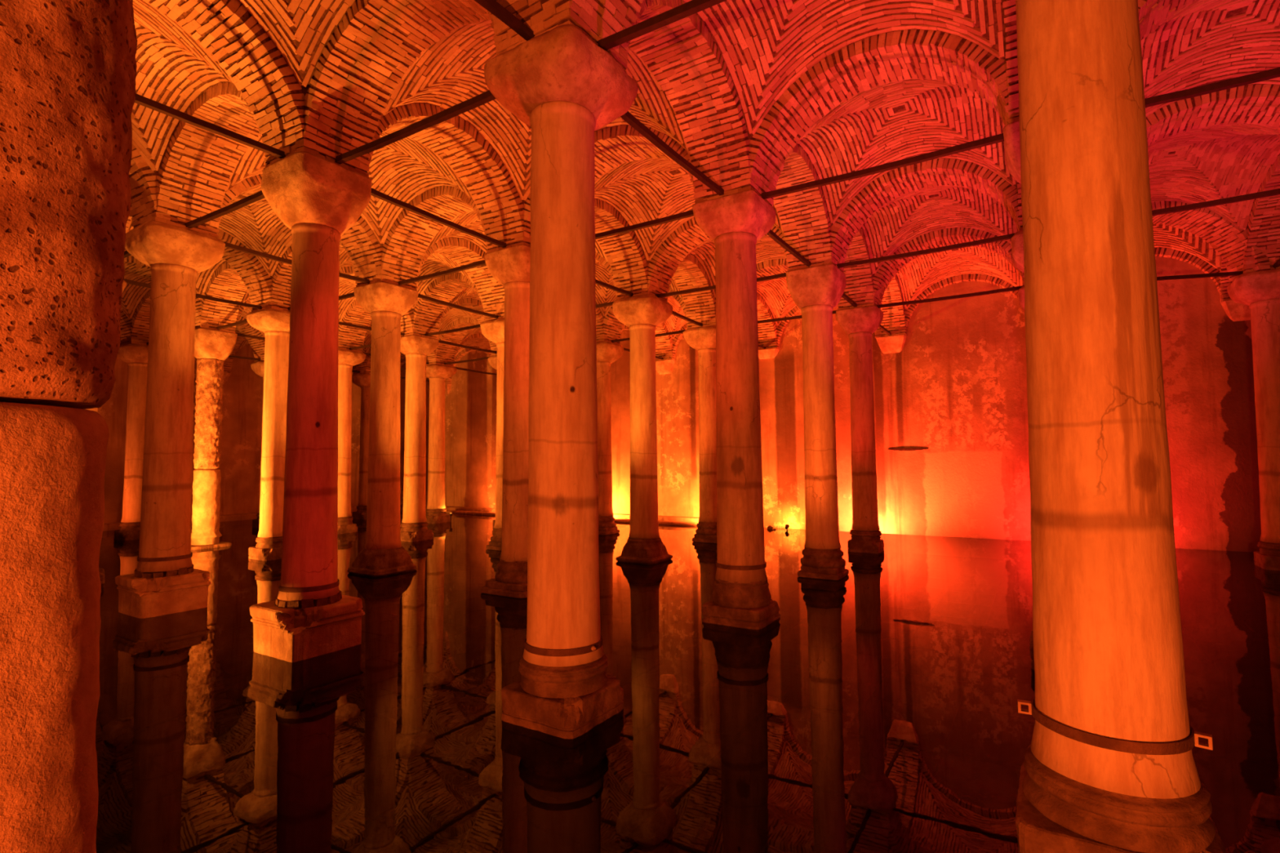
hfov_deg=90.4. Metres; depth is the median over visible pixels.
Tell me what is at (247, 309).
vault
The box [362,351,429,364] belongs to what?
bar
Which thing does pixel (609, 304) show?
bar
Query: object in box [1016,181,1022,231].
arch
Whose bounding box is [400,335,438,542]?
stone column
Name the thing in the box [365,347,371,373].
arch
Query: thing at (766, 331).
arch
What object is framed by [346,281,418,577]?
stone column
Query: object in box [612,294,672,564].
stone column
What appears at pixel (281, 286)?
arch
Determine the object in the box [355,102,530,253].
arch
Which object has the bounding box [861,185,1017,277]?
vault
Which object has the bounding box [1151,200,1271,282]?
arch
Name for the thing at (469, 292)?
vault
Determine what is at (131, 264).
arch
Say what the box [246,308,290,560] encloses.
stone column
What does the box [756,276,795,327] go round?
vault
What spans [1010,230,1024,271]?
stone column
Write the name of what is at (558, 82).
stone column
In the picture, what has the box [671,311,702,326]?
bar
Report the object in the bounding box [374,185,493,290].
arch
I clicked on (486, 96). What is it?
bar
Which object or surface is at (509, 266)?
stone column
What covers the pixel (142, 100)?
bar
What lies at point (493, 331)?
stone column
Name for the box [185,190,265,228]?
bar
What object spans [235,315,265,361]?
arch
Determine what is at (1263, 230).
arch
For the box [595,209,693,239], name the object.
bar
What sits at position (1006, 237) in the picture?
bar
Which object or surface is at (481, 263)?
bar
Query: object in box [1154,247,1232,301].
arch
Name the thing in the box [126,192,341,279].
vault
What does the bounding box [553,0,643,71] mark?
arch
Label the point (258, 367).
stone column
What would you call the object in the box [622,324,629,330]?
arch
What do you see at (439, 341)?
bar
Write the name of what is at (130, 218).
arch
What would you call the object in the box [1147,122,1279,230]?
vault
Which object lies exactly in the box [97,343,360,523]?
wall
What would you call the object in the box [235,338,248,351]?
vault
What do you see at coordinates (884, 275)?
arch
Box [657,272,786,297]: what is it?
bar
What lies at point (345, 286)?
vault
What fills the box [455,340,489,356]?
vault
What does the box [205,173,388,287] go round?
arch
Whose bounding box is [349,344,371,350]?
bar
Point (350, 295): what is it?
bar
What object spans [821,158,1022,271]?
arch
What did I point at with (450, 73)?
vault
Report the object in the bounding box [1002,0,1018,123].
arch
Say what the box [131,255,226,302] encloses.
vault
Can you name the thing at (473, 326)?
bar
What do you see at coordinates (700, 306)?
arch
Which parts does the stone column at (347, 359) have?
moulding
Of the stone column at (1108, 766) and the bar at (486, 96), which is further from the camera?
the bar at (486, 96)
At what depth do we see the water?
6.94 m
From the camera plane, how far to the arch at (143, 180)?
11.88 m
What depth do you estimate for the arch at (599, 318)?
24.00 m
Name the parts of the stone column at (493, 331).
moulding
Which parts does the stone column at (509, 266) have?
moulding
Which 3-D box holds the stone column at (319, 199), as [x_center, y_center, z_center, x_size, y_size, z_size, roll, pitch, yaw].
[-5.021,0.020,9.744,1.217,7.940,1.216,-2,-4,32]
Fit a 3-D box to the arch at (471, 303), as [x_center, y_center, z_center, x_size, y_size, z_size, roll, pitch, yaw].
[-6.924,-4.074,25.347,1.081,1.970,4.240,-2,-4,32]
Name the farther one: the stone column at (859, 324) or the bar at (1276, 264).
the stone column at (859, 324)
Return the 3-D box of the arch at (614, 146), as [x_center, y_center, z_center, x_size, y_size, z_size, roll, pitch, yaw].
[-0.465,-4.811,12.767,4.484,1.981,1.087,-2,-4,31]
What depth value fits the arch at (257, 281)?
18.43 m
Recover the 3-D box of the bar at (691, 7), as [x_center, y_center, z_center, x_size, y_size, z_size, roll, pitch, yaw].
[1.152,-4.297,6.068,3.936,0.116,0.090,-2,-4,32]
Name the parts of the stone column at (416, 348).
moulding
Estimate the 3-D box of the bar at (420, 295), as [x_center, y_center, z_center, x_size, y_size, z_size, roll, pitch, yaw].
[-5.460,-3.553,18.645,0.090,0.111,3.764,-2,-4,30]
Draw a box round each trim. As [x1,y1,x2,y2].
[102,505,357,531]
[400,503,698,526]
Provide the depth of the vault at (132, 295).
23.07 m
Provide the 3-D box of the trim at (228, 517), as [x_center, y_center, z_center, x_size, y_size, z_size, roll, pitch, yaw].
[-23.292,4.545,26.282,0.521,0.900,28.840,-2,-4,32]
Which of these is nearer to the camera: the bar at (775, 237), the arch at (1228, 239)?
the bar at (775, 237)
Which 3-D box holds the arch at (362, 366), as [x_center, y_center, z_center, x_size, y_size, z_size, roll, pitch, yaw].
[-15.183,-3.713,30.542,1.089,1.982,4.241,-2,-4,32]
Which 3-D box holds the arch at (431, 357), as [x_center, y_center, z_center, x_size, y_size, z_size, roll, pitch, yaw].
[-10.829,-3.893,27.944,1.083,1.980,4.239,-2,-4,32]
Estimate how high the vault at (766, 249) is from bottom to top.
1.822 m
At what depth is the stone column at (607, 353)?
24.19 m
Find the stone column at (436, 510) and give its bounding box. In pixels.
[425,364,457,523]
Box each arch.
[120,309,138,345]
[124,228,279,311]
[124,255,208,328]
[125,216,137,233]
[128,144,170,228]
[129,289,151,346]
[142,0,319,166]
[151,81,271,237]
[198,262,247,333]
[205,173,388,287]
[222,328,257,373]
[229,297,343,349]
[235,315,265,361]
[266,240,362,311]
[294,0,511,177]
[338,266,417,337]
[338,299,371,352]
[352,350,366,373]
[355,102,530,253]
[360,324,439,364]
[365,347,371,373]
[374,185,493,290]
[400,356,405,366]
[410,272,484,338]
[415,237,504,321]
[431,317,489,366]
[434,297,497,355]
[445,346,496,383]
[453,333,497,373]
[492,0,577,52]
[503,251,624,318]
[515,124,708,246]
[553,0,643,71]
[594,198,648,299]
[595,303,607,342]
[598,288,688,345]
[615,0,755,200]
[619,323,675,360]
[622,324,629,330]
[641,217,797,302]
[662,253,715,328]
[667,323,687,359]
[709,258,846,324]
[737,28,1019,205]
[756,293,776,350]
[768,142,834,271]
[776,305,881,349]
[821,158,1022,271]
[837,227,875,310]
[865,226,1024,310]
[875,275,906,337]
[898,273,1017,335]
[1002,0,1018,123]
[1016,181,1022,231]
[1137,0,1195,41]
[1146,84,1279,146]
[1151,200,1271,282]
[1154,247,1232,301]
[1219,257,1231,302]
[1243,154,1279,273]
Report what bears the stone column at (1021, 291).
on the floor
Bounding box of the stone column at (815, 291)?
[786,263,848,580]
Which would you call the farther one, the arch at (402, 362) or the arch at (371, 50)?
the arch at (402, 362)
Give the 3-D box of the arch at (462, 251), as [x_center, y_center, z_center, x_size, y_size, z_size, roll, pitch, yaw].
[-5.466,-4.428,18.693,1.084,1.959,4.124,-2,-4,30]
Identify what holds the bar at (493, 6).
attached to the arch at (536, 15)
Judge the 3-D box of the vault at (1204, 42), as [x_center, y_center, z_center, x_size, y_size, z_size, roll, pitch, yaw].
[9.092,-5.714,9.638,3.974,1.822,3.890,-2,-4,32]
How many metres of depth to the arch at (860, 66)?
10.11 m
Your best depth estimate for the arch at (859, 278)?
18.79 m
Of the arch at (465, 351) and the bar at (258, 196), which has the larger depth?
the arch at (465, 351)
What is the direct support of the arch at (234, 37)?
on the stone column
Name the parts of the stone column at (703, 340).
moulding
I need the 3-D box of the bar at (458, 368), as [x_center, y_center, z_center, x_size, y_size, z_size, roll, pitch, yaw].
[-8.258,-2.794,32.137,0.090,0.113,4.205,-2,-4,30]
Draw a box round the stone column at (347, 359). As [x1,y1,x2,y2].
[337,349,366,533]
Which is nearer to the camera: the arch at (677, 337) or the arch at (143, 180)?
the arch at (143, 180)
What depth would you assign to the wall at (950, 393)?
22.60 m
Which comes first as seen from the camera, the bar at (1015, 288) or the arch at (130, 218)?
the arch at (130, 218)
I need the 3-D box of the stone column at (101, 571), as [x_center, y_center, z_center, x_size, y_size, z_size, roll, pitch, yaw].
[-13.284,0.374,14.930,1.413,7.940,1.421,-2,-4,32]
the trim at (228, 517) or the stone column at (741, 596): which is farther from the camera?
the trim at (228, 517)
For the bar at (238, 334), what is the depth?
22.86 m
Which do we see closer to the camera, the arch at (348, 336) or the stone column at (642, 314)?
the stone column at (642, 314)
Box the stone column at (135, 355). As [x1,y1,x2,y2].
[114,343,148,540]
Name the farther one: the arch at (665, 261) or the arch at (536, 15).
the arch at (665, 261)
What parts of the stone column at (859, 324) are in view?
moulding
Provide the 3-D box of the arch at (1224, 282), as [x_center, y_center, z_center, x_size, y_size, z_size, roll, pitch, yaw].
[16.772,-4.543,17.392,1.082,1.642,2.939,-3,-4,36]
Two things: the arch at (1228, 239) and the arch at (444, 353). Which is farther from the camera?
the arch at (444, 353)
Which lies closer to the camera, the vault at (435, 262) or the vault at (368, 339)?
the vault at (435, 262)
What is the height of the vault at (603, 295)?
1.822 m
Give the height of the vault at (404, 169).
1.822 m
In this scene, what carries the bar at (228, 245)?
attached to the arch at (364, 250)
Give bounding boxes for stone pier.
[0,0,137,852]
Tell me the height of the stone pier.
7.940 m
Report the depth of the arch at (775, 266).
20.68 m
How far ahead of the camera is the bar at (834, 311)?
20.75 m
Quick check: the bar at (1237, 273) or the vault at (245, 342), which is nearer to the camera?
the bar at (1237, 273)
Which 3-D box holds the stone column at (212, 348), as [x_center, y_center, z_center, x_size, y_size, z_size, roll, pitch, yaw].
[-14.690,0.750,21.590,1.273,7.940,1.272,-2,-4,32]
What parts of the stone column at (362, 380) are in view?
moulding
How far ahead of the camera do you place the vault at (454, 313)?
28.16 m
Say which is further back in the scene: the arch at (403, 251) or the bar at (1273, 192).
the arch at (403, 251)
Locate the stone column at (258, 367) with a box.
[250,360,264,528]
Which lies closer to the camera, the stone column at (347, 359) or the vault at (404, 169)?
the vault at (404, 169)
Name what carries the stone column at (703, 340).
on the floor
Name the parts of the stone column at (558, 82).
moulding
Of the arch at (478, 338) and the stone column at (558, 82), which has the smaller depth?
the stone column at (558, 82)
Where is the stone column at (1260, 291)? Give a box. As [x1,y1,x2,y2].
[1226,268,1279,570]
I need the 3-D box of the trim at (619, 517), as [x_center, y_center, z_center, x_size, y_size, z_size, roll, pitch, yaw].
[-6.413,4.757,32.803,22.000,0.900,0.921,-2,-4,32]
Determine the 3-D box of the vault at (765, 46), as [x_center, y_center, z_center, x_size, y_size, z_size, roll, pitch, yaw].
[2.434,-5.737,8.171,3.986,1.822,3.950,-2,-4,32]
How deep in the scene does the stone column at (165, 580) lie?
12.06 m
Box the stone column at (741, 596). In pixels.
[692,189,780,630]
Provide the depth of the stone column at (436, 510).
29.41 m
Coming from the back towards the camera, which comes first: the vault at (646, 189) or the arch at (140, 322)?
the arch at (140, 322)
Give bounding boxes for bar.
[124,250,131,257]
[124,278,262,309]
[134,93,285,158]
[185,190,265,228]
[216,319,248,329]
[223,241,369,283]
[227,355,260,360]
[235,332,265,340]
[287,292,354,310]
[334,89,496,164]
[338,321,404,335]
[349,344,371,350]
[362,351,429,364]
[370,187,506,247]
[397,259,485,284]
[417,293,498,318]
[424,324,480,336]
[438,339,497,353]
[444,356,488,364]
[454,366,497,375]
[474,0,535,40]
[595,0,726,50]
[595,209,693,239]
[595,279,633,296]
[595,301,613,308]
[611,329,684,342]
[620,111,724,195]
[623,347,662,359]
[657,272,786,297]
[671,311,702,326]
[757,310,837,323]
[760,133,1004,199]
[766,229,811,266]
[836,232,1015,267]
[841,293,857,306]
[876,285,1023,307]
[879,324,891,335]
[1144,66,1279,107]
[1151,188,1279,215]
[1156,271,1243,280]
[1272,260,1279,267]
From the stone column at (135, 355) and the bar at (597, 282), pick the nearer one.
the bar at (597, 282)
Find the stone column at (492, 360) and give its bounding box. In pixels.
[488,355,497,528]
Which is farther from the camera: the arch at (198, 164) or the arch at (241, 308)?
the arch at (241, 308)
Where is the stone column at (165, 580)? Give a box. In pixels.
[115,221,225,618]
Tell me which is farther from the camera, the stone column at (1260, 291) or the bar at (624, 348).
the bar at (624, 348)
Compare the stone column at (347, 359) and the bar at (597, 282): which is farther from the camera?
the stone column at (347, 359)
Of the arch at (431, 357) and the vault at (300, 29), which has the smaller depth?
the vault at (300, 29)
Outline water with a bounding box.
[95,510,1279,852]
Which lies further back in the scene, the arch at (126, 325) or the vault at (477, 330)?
the vault at (477, 330)
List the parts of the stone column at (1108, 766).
moulding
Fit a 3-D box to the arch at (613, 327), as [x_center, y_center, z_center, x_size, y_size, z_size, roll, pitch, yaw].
[0.419,-4.219,23.475,4.103,1.947,1.085,-3,-4,34]
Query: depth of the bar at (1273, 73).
7.92 m
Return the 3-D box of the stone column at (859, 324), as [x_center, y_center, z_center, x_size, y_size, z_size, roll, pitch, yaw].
[6.782,0.442,19.312,1.244,7.940,1.254,-2,-4,32]
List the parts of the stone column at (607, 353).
moulding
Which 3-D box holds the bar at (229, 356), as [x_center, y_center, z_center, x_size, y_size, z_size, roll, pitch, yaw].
[-17.811,-3.023,26.437,0.090,0.114,3.965,-3,-4,34]
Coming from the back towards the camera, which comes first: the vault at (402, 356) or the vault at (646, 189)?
the vault at (402, 356)
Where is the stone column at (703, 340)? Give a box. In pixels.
[682,325,716,543]
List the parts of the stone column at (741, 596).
moulding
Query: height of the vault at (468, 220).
1.822 m
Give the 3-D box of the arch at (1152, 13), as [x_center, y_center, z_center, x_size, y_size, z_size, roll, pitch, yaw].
[7.818,-5.168,7.575,4.323,1.975,1.087,-2,-4,32]
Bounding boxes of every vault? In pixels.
[120,270,151,320]
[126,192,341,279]
[131,0,241,176]
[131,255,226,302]
[224,132,475,247]
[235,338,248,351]
[238,0,356,96]
[238,278,356,327]
[240,306,265,337]
[339,248,476,311]
[362,330,371,355]
[368,307,479,339]
[380,18,688,204]
[400,352,405,358]
[425,209,609,264]
[444,286,480,311]
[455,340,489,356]
[460,327,481,342]
[594,156,783,265]
[595,261,684,319]
[663,296,687,340]
[683,0,1008,139]
[685,234,786,299]
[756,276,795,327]
[795,77,1017,227]
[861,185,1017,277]
[896,245,1023,311]
[1141,0,1279,116]
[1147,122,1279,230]
[1152,223,1221,270]
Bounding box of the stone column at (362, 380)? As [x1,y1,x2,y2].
[351,373,370,519]
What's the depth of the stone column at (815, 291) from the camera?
14.96 m
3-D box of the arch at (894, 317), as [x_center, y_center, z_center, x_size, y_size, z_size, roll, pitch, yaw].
[8.141,-4.395,21.796,1.085,1.972,4.680,-2,-4,32]
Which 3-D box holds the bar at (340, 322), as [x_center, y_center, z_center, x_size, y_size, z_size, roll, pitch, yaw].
[-9.556,-3.378,21.242,0.091,0.110,3.968,-3,-4,34]
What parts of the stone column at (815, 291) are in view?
moulding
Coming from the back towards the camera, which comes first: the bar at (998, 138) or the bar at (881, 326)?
the bar at (881, 326)
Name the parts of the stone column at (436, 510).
moulding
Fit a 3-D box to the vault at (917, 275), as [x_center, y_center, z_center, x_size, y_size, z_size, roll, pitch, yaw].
[10.200,-5.128,20.533,3.974,1.822,4.347,-2,-4,32]
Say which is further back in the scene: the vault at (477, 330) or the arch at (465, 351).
the arch at (465, 351)
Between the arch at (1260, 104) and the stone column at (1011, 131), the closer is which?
the stone column at (1011, 131)
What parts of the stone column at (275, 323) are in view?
moulding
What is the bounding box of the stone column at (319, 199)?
[248,151,371,662]
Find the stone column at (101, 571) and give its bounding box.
[84,280,126,583]
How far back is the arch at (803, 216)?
14.66 m
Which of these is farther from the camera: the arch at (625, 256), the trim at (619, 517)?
the trim at (619, 517)
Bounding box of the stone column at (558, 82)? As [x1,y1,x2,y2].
[484,23,638,739]
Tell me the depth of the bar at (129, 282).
17.60 m
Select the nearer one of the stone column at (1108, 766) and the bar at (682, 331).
the stone column at (1108, 766)
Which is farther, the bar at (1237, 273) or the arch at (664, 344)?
the arch at (664, 344)
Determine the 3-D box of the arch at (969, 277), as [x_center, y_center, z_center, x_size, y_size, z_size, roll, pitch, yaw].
[11.602,-4.370,22.711,4.322,1.983,1.088,-2,-4,32]
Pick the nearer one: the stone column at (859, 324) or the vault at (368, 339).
the stone column at (859, 324)
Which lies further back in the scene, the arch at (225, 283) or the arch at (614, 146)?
the arch at (225, 283)
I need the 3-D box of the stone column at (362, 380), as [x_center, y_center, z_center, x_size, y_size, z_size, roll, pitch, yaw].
[-13.862,1.328,32.300,1.411,7.940,1.436,-2,-4,32]
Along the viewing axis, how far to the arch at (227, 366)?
31.22 m
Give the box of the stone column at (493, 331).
[480,318,504,551]
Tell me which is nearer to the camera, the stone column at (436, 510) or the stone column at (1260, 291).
the stone column at (1260, 291)
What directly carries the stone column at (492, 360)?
on the floor
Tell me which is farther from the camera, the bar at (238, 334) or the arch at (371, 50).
the bar at (238, 334)
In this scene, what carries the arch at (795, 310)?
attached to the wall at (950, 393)
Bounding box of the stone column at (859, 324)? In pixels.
[835,306,884,553]
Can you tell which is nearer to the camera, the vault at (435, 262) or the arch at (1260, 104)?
the arch at (1260, 104)
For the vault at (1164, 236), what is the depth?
18.65 m
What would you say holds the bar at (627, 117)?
attached to the arch at (682, 55)
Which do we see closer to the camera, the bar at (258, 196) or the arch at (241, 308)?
the bar at (258, 196)
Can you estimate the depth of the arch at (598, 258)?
18.11 m
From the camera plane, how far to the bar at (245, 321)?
20.85 m
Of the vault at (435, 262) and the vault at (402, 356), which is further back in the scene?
the vault at (402, 356)
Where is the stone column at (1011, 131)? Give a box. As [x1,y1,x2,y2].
[1002,120,1034,670]
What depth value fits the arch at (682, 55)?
10.32 m
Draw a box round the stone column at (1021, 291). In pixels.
[1017,285,1024,311]
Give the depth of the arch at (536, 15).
6.89 m
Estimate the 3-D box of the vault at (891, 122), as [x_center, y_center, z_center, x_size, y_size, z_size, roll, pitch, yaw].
[5.011,-5.537,12.236,3.969,1.822,3.942,-2,-4,32]
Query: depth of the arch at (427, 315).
22.57 m
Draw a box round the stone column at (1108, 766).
[1015,0,1226,852]
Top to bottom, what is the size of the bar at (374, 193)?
0.113 m
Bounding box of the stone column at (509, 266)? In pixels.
[480,244,530,598]
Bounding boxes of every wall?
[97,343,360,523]
[400,255,1261,552]
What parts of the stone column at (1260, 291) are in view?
moulding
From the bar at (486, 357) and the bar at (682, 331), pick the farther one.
the bar at (486, 357)
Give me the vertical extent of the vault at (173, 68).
1.822 m
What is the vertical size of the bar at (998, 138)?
0.110 m
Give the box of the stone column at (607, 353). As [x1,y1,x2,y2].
[595,341,623,535]
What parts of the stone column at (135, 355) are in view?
moulding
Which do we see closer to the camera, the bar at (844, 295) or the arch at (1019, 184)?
the arch at (1019, 184)
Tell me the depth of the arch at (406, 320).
22.55 m
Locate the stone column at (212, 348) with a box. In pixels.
[191,328,237,550]
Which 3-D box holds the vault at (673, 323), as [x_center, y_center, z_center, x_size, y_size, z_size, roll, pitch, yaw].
[1.906,-4.777,25.664,3.982,1.822,4.498,-2,-4,32]

